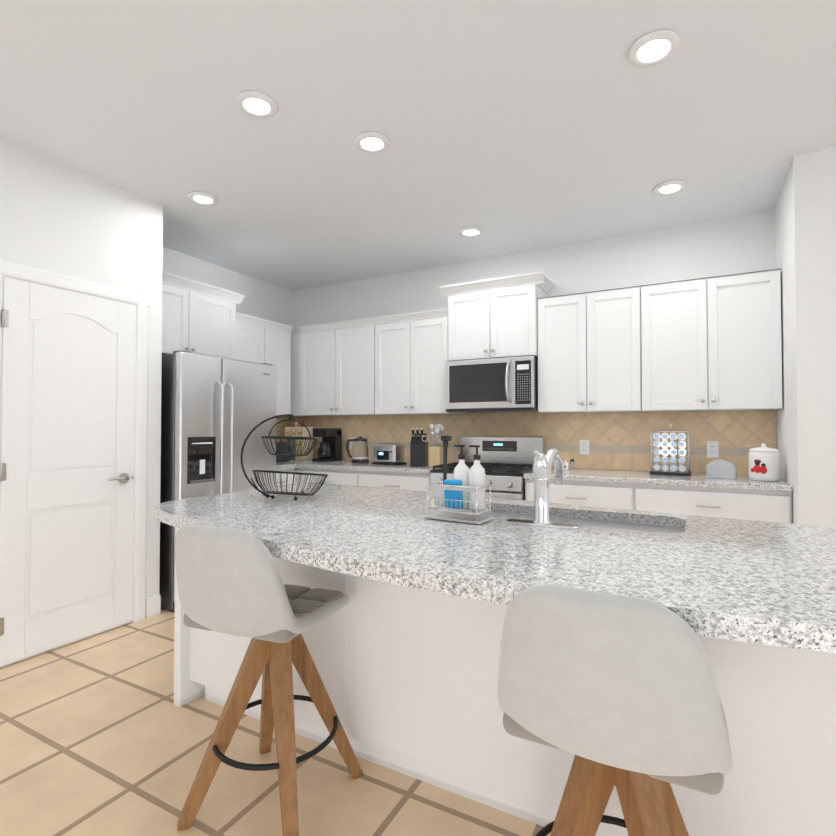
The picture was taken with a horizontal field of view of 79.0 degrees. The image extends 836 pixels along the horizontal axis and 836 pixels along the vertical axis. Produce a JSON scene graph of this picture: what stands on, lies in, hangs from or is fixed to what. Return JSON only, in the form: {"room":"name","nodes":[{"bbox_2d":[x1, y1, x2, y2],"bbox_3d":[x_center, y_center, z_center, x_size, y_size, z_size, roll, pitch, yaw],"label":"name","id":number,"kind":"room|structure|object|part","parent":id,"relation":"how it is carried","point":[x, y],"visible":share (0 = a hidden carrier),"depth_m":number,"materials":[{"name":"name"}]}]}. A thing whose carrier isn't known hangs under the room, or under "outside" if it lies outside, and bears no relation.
{"room":"kitchen","nodes":[
{"label":"kitchen","id":0,"kind":"room"},
{"bbox_2d":[187,191,217,205],"bbox_3d":[-1.422,-1.448,3.351,0.192,0.016,0.192,-1,-1,28],"label":"recessed light","id":1,"kind":"object","parent":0,"point":[202,198],"visible":0.96,"depth_m":3.34,"materials":[{"name":"paint"}]},
{"bbox_2d":[235,91,277,117],"bbox_3d":[-0.756,-1.466,2.376,0.192,0.016,0.192,-1,-1,28],"label":"recessed light","id":2,"kind":"object","parent":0,"point":[256,104],"visible":1,"depth_m":2.37,"materials":[{"name":"paint"}]},
{"bbox_2d":[0,608,550,835],"bbox_3d":[-0.158,1.310,0.572,7.200,0.100,7.890,-1,-1,28],"label":"floor","id":3,"kind":"structure","parent":0,"point":[101,734],"depth_m":1.84,"materials":[{"name":"tile"}]},
{"bbox_2d":[159,350,276,612],"bbox_3d":[-1.726,0.437,3.986,0.905,1.777,0.900,-1,-1,28],"label":"fridge","id":4,"kind":"object","parent":3,"relation":"on","point":[215,411],"visible":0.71,"depth_m":3.61,"materials":[{"name":"silver metal"}]},
{"bbox_2d":[175,525,363,835],"bbox_3d":[-0.496,0.799,1.662,0.453,0.978,0.566,0,-1,20],"label":"stool","id":5,"kind":"object","parent":3,"relation":"on","point":[229,581],"visible":1,"depth_m":1.52,"materials":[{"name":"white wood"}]},
{"bbox_2d":[276,468,295,485],"bbox_3d":[-1.516,0.901,4.677,0.660,0.875,0.496,-1,-1,28],"label":"base cabinet","id":6,"kind":"object","parent":3,"relation":"on","point":[284,478],"visible":0.15,"depth_m":4.64,"materials":[{"name":"paint"}]},
{"bbox_2d":[296,468,363,485],"bbox_3d":[-0.661,0.904,4.842,0.784,0.876,0.627,-1,-1,28],"label":"base cabinet","id":7,"kind":"object","parent":3,"relation":"on","point":[342,477],"depth_m":4.54,"materials":[{"name":"paint"}]},
{"bbox_2d":[276,460,437,473],"bbox_3d":[-0.762,0.442,4.625,2.040,0.038,1.112,-1,-1,28],"label":"countertop","id":8,"kind":"structure","parent":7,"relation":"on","point":[349,465],"depth_m":4.50,"materials":[{"name":"stone"}]},
{"bbox_2d":[276,439,294,461],"bbox_3d":[-1.396,0.314,5.003,0.355,0.230,0.105,1,-1,-27],"label":"machine","id":9,"kind":"object","parent":8,"relation":"on","point":[280,458],"visible":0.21,"depth_m":4.99,"materials":[{"name":"black plastic"}]},
{"bbox_2d":[285,419,313,459],"bbox_3d":[-1.248,0.225,5.313,0.260,0.420,0.168,-1,-1,28],"label":"organizer","id":10,"kind":"object","parent":8,"relation":"on","point":[301,431],"visible":0.65,"depth_m":5.23,"materials":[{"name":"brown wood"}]},
{"bbox_2d":[312,428,341,461],"bbox_3d":[-0.908,0.266,5.076,0.193,0.328,0.240,-1,-1,28],"label":"coffee maker","id":11,"kind":"object","parent":8,"relation":"on","point":[329,449],"visible":1,"depth_m":5.01,"materials":[{"name":"black plastic"}]},
{"bbox_2d":[346,436,368,462],"bbox_3d":[-0.572,0.300,4.836,0.220,0.250,0.170,-1,-1,28],"label":"kettle","id":12,"kind":"object","parent":8,"relation":"on","point":[360,453],"visible":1,"depth_m":4.76,"materials":[{"name":"clear glass"}]},
{"bbox_2d":[371,443,406,464],"bbox_3d":[-0.268,0.326,4.607,0.275,0.189,0.188,-1,-1,34],"label":"toaster","id":13,"kind":"object","parent":8,"relation":"on","point":[388,453],"visible":1,"depth_m":4.53,"materials":[{"name":"silver metal"}]},
{"bbox_2d":[410,427,427,466],"bbox_3d":[0.023,0.250,4.425,0.155,0.335,0.289,0,-1,8],"label":"knife block","id":14,"kind":"object","parent":8,"relation":"on","point":[419,450],"visible":1,"depth_m":4.33,"materials":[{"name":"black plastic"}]},
{"bbox_2d":[428,424,443,466],"bbox_3d":[0.165,0.233,4.349,0.115,0.365,0.140,-1,-1,28],"label":"utensil holder","id":15,"kind":"object","parent":8,"relation":"on","point":[435,454],"visible":0.96,"depth_m":4.30,"materials":[{"name":"brown wood"}]},
{"bbox_2d":[364,471,429,491],"bbox_3d":[-0.094,0.898,4.535,0.788,0.876,0.627,-1,-1,28],"label":"base cabinet","id":16,"kind":"object","parent":3,"relation":"on","point":[407,481],"depth_m":4.23,"materials":[{"name":"paint"}]},
{"bbox_2d":[429,436,543,499],"bbox_3d":[0.562,0.733,4.116,0.750,1.150,0.727,-1,-1,28],"label":"range","id":17,"kind":"object","parent":3,"relation":"on","point":[506,463],"visible":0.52,"depth_m":4.25,"materials":[{"name":"silver metal"}]},
{"bbox_2d":[174,562,835,835],"bbox_3d":[0.269,0.852,1.953,2.733,0.870,1.060,-1,-1,28],"label":"kitchen island","id":18,"kind":"object","parent":3,"relation":"on","point":[403,645],"depth_m":1.65,"materials":[{"name":"paint"}]},
{"bbox_2d":[154,482,835,661],"bbox_3d":[0.214,0.392,1.849,2.804,0.046,1.370,-1,-1,28],"label":"island countertop","id":19,"kind":"structure","parent":18,"relation":"on","point":[762,585],"depth_m":1.37,"materials":[{"name":"grey stone"}]},
{"bbox_2d":[241,414,327,500],"bbox_3d":[-0.607,0.180,2.409,0.353,0.397,0.359,-1,-1,28],"label":"fruit basket","id":20,"kind":"object","parent":19,"relation":"on","point":[265,492],"visible":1,"depth_m":2.34,"materials":[{"name":"black metal"}]},
{"bbox_2d":[424,436,494,523],"bbox_3d":[0.150,0.217,1.853,0.230,0.303,0.125,-1,-1,34],"label":"sink caddy","id":21,"kind":"object","parent":19,"relation":"on","point":[464,488],"visible":1,"depth_m":1.82,"materials":[{"name":"silver metal"}]},
{"bbox_2d":[506,448,578,528],"bbox_3d":[0.474,0.238,1.833,0.250,0.260,0.364,-1,-1,28],"label":"faucet","id":22,"kind":"object","parent":19,"relation":"on","point":[542,466],"visible":1,"depth_m":1.72,"materials":[{"name":"silver metal"}]},
{"bbox_2d":[478,510,685,533],"bbox_3d":[0.563,0.516,1.917,0.840,0.224,0.385,-1,-1,28],"label":"sink","id":23,"kind":"object","parent":19,"relation":"in","point":[666,526],"depth_m":1.97,"materials":[{"name":"silver metal"}]},
{"bbox_2d":[525,479,648,510],"bbox_3d":[1.285,0.884,3.788,0.812,0.876,0.627,-1,-1,28],"label":"base cabinet","id":24,"kind":"object","parent":3,"relation":"on","point":[595,494],"depth_m":3.47,"materials":[{"name":"paint"}]},
{"bbox_2d":[523,468,792,491],"bbox_3d":[1.625,0.422,3.600,1.598,0.038,0.640,-1,-1,28],"label":"countertop","id":25,"kind":"structure","parent":24,"relation":"on","point":[648,478],"depth_m":3.33,"materials":[{"name":"stone"}]},
{"bbox_2d":[563,460,567,470],"bbox_3d":[1.154,0.370,3.957,0.038,0.077,0.038,-1,-1,28],"label":"shaker","id":26,"kind":"object","parent":25,"relation":"on","point":[565,463],"visible":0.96,"depth_m":3.94,"materials":[{"name":"white ceramic"}]},
{"bbox_2d":[570,459,574,469],"bbox_3d":[1.209,0.365,3.972,0.038,0.087,0.038,-1,-1,28],"label":"shaker","id":27,"kind":"object","parent":25,"relation":"on","point":[572,464],"visible":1,"depth_m":3.96,"materials":[{"name":"clear glass"}]},
{"bbox_2d":[650,423,690,475],"bbox_3d":[1.793,0.218,3.602,0.251,0.366,0.125,-1,-1,33],"label":"spice rack","id":28,"kind":"object","parent":25,"relation":"on","point":[665,459],"visible":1,"depth_m":3.56,"materials":[{"name":"silver metal"}]},
{"bbox_2d":[706,459,736,478],"bbox_3d":[2.005,0.334,3.349,0.165,0.124,0.070,-1,-1,36],"label":"napkin holder","id":29,"kind":"object","parent":25,"relation":"on","point":[722,468],"visible":0.98,"depth_m":3.32,"materials":[{"name":"metal"}]},
{"bbox_2d":[748,443,779,480],"bbox_3d":[2.199,0.278,3.220,0.168,0.234,0.171,-1,-1,28],"label":"cookie jar","id":30,"kind":"object","parent":25,"relation":"on","point":[763,462],"visible":1,"depth_m":3.16,"materials":[{"name":"white ceramic"}]},
{"bbox_2d":[498,584,731,835],"bbox_3d":[0.417,0.788,1.075,0.453,0.978,0.567,-1,-1,28],"label":"stool","id":31,"kind":"object","parent":3,"relation":"on","point":[610,691],"visible":1,"depth_m":0.86,"materials":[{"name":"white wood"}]},
{"bbox_2d":[649,485,791,523],"bbox_3d":[1.924,0.878,3.442,0.925,0.876,0.627,-1,-1,28],"label":"drawer","id":32,"kind":"object","parent":3,"relation":"on","point":[761,505],"depth_m":3.12,"materials":[{"name":"paint"}]},
{"bbox_2d":[354,131,389,152],"bbox_3d":[-0.244,-1.460,2.690,0.192,0.016,0.192,-1,-1,28],"label":"recessed light","id":33,"kind":"object","parent":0,"point":[372,142],"visible":1,"depth_m":2.68,"materials":[{"name":"paint"}]},
{"bbox_2d":[0,0,835,667],"bbox_3d":[-0.158,-0.184,0.600,7.200,2.890,7.890,-1,-1,28],"label":"wall","id":34,"kind":"structure","parent":0,"point":[556,142],"depth_m":2.76,"materials":[{"name":"paint"}]},
{"bbox_2d":[0,277,135,666],"bbox_3d":[-1.976,0.282,2.928,0.073,2.023,0.724,-1,-1,28],"label":"door","id":35,"kind":"structure","parent":34,"relation":"in","point":[66,454],"depth_m":2.89,"materials":[{"name":"paint"}]},
{"bbox_3d":[-1.969,0.285,2.923,0.056,1.690,0.722,-1,-1,28],"label":"door hardware","id":36,"kind":"part","parent":35,"relation":"part of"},
{"bbox_2d":[0,259,149,622],"bbox_3d":[-1.996,0.242,2.945,0.024,2.126,0.897,-1,-1,28],"label":"door frame","id":37,"kind":"structure","parent":34,"relation":"attached to","point":[37,276],"depth_m":3.27,"materials":[{"name":"paint"}]},
{"bbox_2d":[146,594,160,617],"bbox_3d":[-0.001,1.184,0.022,6.299,0.132,6.869,-1,-1,28],"label":"baseboard","id":38,"kind":"structure","parent":34,"relation":"attached to","point":[153,605],"depth_m":3.36,"materials":[{"name":"paint"}]},
{"bbox_2d":[162,271,244,359],"bbox_3d":[-1.961,-0.793,4.156,0.406,0.613,1.012,-1,-1,28],"label":"upper cabinet","id":39,"kind":"object","parent":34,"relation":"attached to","point":[198,317],"visible":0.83,"depth_m":4.13,"materials":[{"name":"paint"}]},
{"bbox_2d":[236,312,292,415],"bbox_3d":[-1.587,-0.478,4.867,0.380,0.896,0.716,-1,-1,28],"label":"upper cabinet","id":40,"kind":"object","parent":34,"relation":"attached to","point":[259,340],"visible":0.46,"depth_m":4.87,"materials":[{"name":"paint"}]},
{"bbox_2d":[276,417,291,441],"bbox_3d":[-1.661,0.205,5.114,0.006,0.452,1.108,-1,-1,28],"label":"backsplash","id":41,"kind":"structure","parent":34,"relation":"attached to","point":[280,428],"depth_m":5.46,"materials":[{"name":"tile"}]},
{"bbox_2d":[291,334,296,415],"bbox_3d":[-1.270,-0.440,5.357,0.471,0.838,0.347,-1,-1,28],"label":"upper cabinet","id":42,"kind":"object","parent":34,"relation":"attached to","point":[293,336],"depth_m":5.18,"materials":[{"name":"paint"}]},
{"bbox_2d":[297,316,380,415],"bbox_3d":[-0.692,-0.475,5.044,0.965,0.896,0.347,-1,-1,28],"label":"upper cabinet","id":43,"kind":"object","parent":34,"relation":"attached to","point":[339,363],"depth_m":4.88,"materials":[{"name":"paint"}]},
{"bbox_2d":[381,308,464,414],"bbox_3d":[-0.017,-0.482,4.679,0.816,0.896,0.347,-1,-1,28],"label":"upper cabinet","id":44,"kind":"object","parent":34,"relation":"attached to","point":[389,365],"depth_m":4.49,"materials":[{"name":"paint"}]},
{"bbox_2d":[439,271,554,360],"bbox_3d":[0.665,-0.803,4.282,0.878,0.638,0.406,-1,-1,28],"label":"upper cabinet","id":45,"kind":"object","parent":34,"relation":"attached to","point":[493,318],"visible":1,"depth_m":4.12,"materials":[{"name":"paint"}]},
{"bbox_2d":[446,355,537,412],"bbox_3d":[0.647,-0.266,4.240,0.748,0.429,0.463,-1,-1,28],"label":"microwave","id":46,"kind":"object","parent":45,"relation":"attached to","point":[499,385],"visible":0.98,"depth_m":4.06,"materials":[{"name":"silver metal"}]},
{"bbox_2d":[292,411,775,474],"bbox_3d":[0.546,-0.032,4.561,4.399,0.904,0.006,-1,-1,28],"label":"backsplash","id":47,"kind":"structure","parent":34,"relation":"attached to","point":[621,441],"depth_m":4.08,"materials":[{"name":"tile"}]},
{"bbox_2d":[350,437,355,448],"bbox_3d":[-0.672,0.259,5.207,0.074,0.120,0.008,-1,-1,28],"label":"electrical outlet","id":48,"kind":"object","parent":47,"relation":"attached to","point":[351,444],"visible":0.44,"depth_m":5.21,"materials":[{"name":"plastic"}]},
{"bbox_2d":[580,440,588,454],"bbox_3d":[1.350,0.238,4.111,0.074,0.120,0.008,-1,-1,28],"label":"electrical outlet","id":49,"kind":"object","parent":47,"relation":"attached to","point":[584,447],"visible":1,"depth_m":4.11,"materials":[{"name":"plastic"}]},
{"bbox_2d":[707,441,718,457],"bbox_3d":[2.142,0.230,3.683,0.074,0.120,0.008,-1,-1,28],"label":"electrical outlet","id":50,"kind":"object","parent":47,"relation":"attached to","point":[712,449],"visible":1,"depth_m":3.68,"materials":[{"name":"plastic"}]},
{"bbox_2d":[537,284,652,412],"bbox_3d":[1.370,-0.495,3.927,0.805,0.898,0.347,-1,-1,28],"label":"upper cabinet","id":51,"kind":"object","parent":34,"relation":"attached to","point":[595,348],"depth_m":3.76,"materials":[{"name":"paint"}]},
{"bbox_2d":[653,268,782,411],"bbox_3d":[2.006,-0.501,3.583,0.886,0.898,0.347,-1,-1,28],"label":"upper cabinet","id":52,"kind":"object","parent":34,"relation":"attached to","point":[714,343],"depth_m":3.39,"materials":[{"name":"paint"}]},
{"bbox_2d":[458,226,482,236],"bbox_3d":[0.409,-1.437,3.917,0.192,0.016,0.192,-1,-1,28],"label":"recessed light","id":53,"kind":"object","parent":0,"point":[472,231],"visible":1,"depth_m":3.90,"materials":[{"name":"paint"}]},
{"bbox_2d":[628,29,680,66],"bbox_3d":[0.942,-1.473,2.025,0.192,0.016,0.192,-1,-1,28],"label":"recessed light","id":54,"kind":"object","parent":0,"point":[656,47],"visible":0.98,"depth_m":2.02,"materials":[{"name":"paint"}]},
{"bbox_2d":[653,180,686,195],"bbox_3d":[1.589,-1.450,3.198,0.192,0.016,0.192,-1,-1,28],"label":"recessed light","id":55,"kind":"object","parent":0,"point":[670,187],"visible":1,"depth_m":3.19,"materials":[{"name":"paint"}]}
]}

